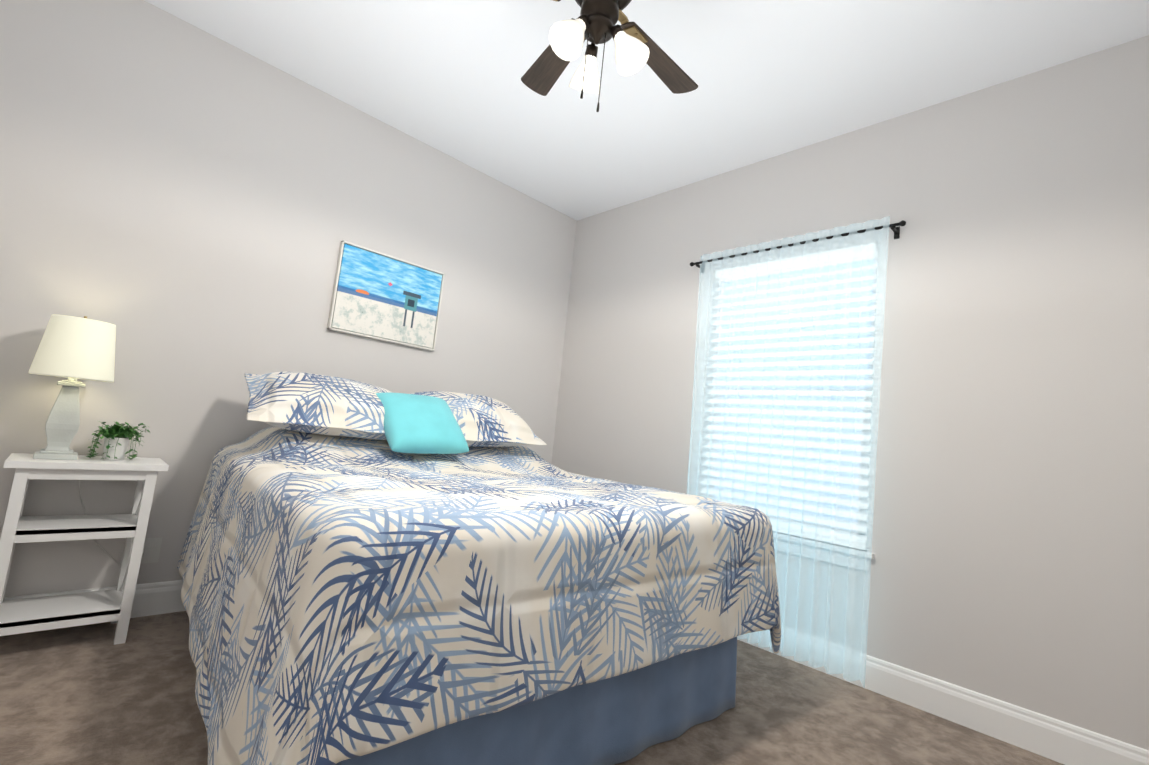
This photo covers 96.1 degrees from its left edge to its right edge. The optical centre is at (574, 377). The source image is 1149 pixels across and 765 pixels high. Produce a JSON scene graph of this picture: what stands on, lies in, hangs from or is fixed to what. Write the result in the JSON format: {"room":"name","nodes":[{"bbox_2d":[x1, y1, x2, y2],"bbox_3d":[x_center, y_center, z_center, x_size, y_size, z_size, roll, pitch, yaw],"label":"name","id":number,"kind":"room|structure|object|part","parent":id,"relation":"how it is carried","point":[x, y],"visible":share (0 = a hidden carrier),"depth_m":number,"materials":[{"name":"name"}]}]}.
{"room":"bedroom","nodes":[
{"label":"bedroom","id":0,"kind":"room"},
{"bbox_2d":[0,0,575,596],"bbox_3d":[-1.436,-0.204,2.894,3.840,2.740,0.120,12,-9,-44],"label":"wall","id":1,"kind":"structure","parent":0,"point":[186,208],"depth_m":2.46,"materials":[{"name":"white paint"}]},
{"bbox_2d":[4,580,185,617],"bbox_3d":[-1.521,1.081,2.700,3.600,0.140,0.015,12,-9,-44],"label":"baseboard","id":2,"kind":"structure","parent":1,"relation":"attached to","point":[156,598],"depth_m":2.32,"materials":[{"name":"white"}]},
{"bbox_2d":[327,240,444,350],"bbox_3d":[-1.108,-0.470,3.108,0.650,0.510,0.035,12,-9,-44],"label":"framed picture","id":3,"kind":"object","parent":1,"relation":"attached to","point":[376,295],"visible":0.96,"depth_m":3.07,"materials":[{"name":"white"}]},
{"bbox_2d":[0,611,1063,764],"bbox_3d":[-0.312,1.172,1.436,3.840,0.080,3.750,12,-9,-44],"label":"floor","id":4,"kind":"structure","parent":0,"point":[91,694],"depth_m":1.82,"materials":[{"name":"carpet"}]},
{"bbox_2d":[0,453,168,644],"bbox_3d":[-1.975,0.676,2.037,0.460,0.700,0.302,12,-9,-44],"label":"nightstand","id":5,"kind":"object","parent":4,"relation":"on","point":[35,614],"visible":0.98,"depth_m":2.00,"materials":[{"name":"white wood"}]},
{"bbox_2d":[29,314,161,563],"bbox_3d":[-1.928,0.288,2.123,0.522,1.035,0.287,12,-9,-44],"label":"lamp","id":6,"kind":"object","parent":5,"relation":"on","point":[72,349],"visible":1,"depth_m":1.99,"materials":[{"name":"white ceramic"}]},
{"bbox_3d":[-1.974,-0.113,2.055,0.245,0.234,0.245,12,-9,-44],"label":"lamp shade","id":7,"kind":"part","parent":6,"relation":"part of","materials":[{"name":"white fabric"}]},
{"bbox_3d":[-1.974,0.574,2.194,0.402,0.476,0.115,12,-9,-44],"label":"cord","id":8,"kind":"part","parent":6,"relation":"part of","materials":[{"name":"white plastic"}]},
{"bbox_2d":[86,421,149,459],"bbox_3d":[-1.893,0.261,2.145,0.191,0.159,0.173,12,-9,-44],"label":"plant","id":9,"kind":"object","parent":5,"relation":"on","point":[117,439],"visible":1,"depth_m":2.12,"materials":[{"name":"green plant"}]},
{"bbox_3d":[-1.902,0.294,2.140,0.084,0.092,0.084,12,-9,-44],"label":"pot","id":10,"kind":"part","parent":9,"relation":"part of","materials":[{"name":"white ceramic"}]},
{"bbox_2d":[177,372,780,764],"bbox_3d":[-0.464,0.615,2.238,1.837,1.170,2.004,11,-8,-40],"label":"bed","id":11,"kind":"object","parent":4,"relation":"on","point":[370,574],"visible":1,"depth_m":1.40,"materials":[{"name":"multicoloured fabric"}]},
{"bbox_2d":[144,0,1148,220],"bbox_3d":[-0.028,-1.616,1.753,3.840,0.080,3.750,12,-9,-44],"label":"ceiling","id":12,"kind":"structure","parent":0,"point":[771,78],"depth_m":2.46,"materials":[{"name":"white paint"}]},
{"bbox_2d":[521,0,697,111],"bbox_3d":[0.104,-1.203,1.737,1.039,0.712,1.070,12,-9,-44],"label":"ceiling fan","id":13,"kind":"object","parent":12,"relation":"hanging from","point":[637,48],"visible":1,"depth_m":1.73,"materials":[{"name":"brown wood"}]},
{"bbox_3d":[-0.244,-1.294,1.652,0.430,0.007,0.124,7,-18,-11],"label":"blade","id":14,"kind":"part","parent":13,"relation":"part of","materials":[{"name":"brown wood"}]},
{"label":"blade","id":15,"kind":"part","parent":13,"relation":"part of","materials":[{"name":"brown wood"}]},
{"bbox_3d":[0.318,-1.202,1.959,0.124,0.007,0.430,15,2,44],"label":"blade","id":16,"kind":"part","parent":13,"relation":"part of","materials":[{"name":"brown wood"}]},
{"bbox_2d":[552,35,1148,749],"bbox_3d":[1.149,0.057,2.876,0.120,2.740,3.510,12,-9,-44],"label":"wall","id":17,"kind":"structure","parent":0,"point":[1009,540],"depth_m":2.22,"materials":[{"name":"white paint"}]},
{"bbox_2d":[703,254,877,571],"bbox_3d":[1.141,0.121,2.839,0.133,1.595,0.980,12,-9,-44],"label":"window","id":18,"kind":"structure","parent":17,"relation":"in","point":[776,295],"depth_m":2.81,"materials":[{"name":"white plastic"}]},
{"bbox_2d":[700,243,877,549],"bbox_3d":[1.135,0.074,2.834,0.063,1.502,0.896,12,-9,-44],"label":"window blinds","id":19,"kind":"object","parent":18,"relation":"attached to","point":[838,254],"depth_m":2.76,"materials":[{"name":"white plastic"}]},
{"bbox_2d":[687,217,905,687],"bbox_3d":[1.055,0.297,2.753,0.109,2.150,1.188,12,-9,-44],"label":"curtain","id":20,"kind":"object","parent":17,"relation":"attached to","point":[762,642],"visible":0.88,"depth_m":2.59,"materials":[{"name":"white fabric"}]},
{"bbox_3d":[1.167,-0.704,2.877,0.082,0.060,1.188,12,-9,-44],"label":"rod","id":21,"kind":"part","parent":20,"relation":"part of","materials":[{"name":"black metal"}]},
{"bbox_2d":[737,627,1148,764],"bbox_3d":[0.971,1.332,2.684,0.015,0.140,3.450,12,-9,-44],"label":"baseboard","id":22,"kind":"structure","parent":17,"relation":"attached to","point":[1059,741],"depth_m":2.01,"materials":[{"name":"white"}]}
]}

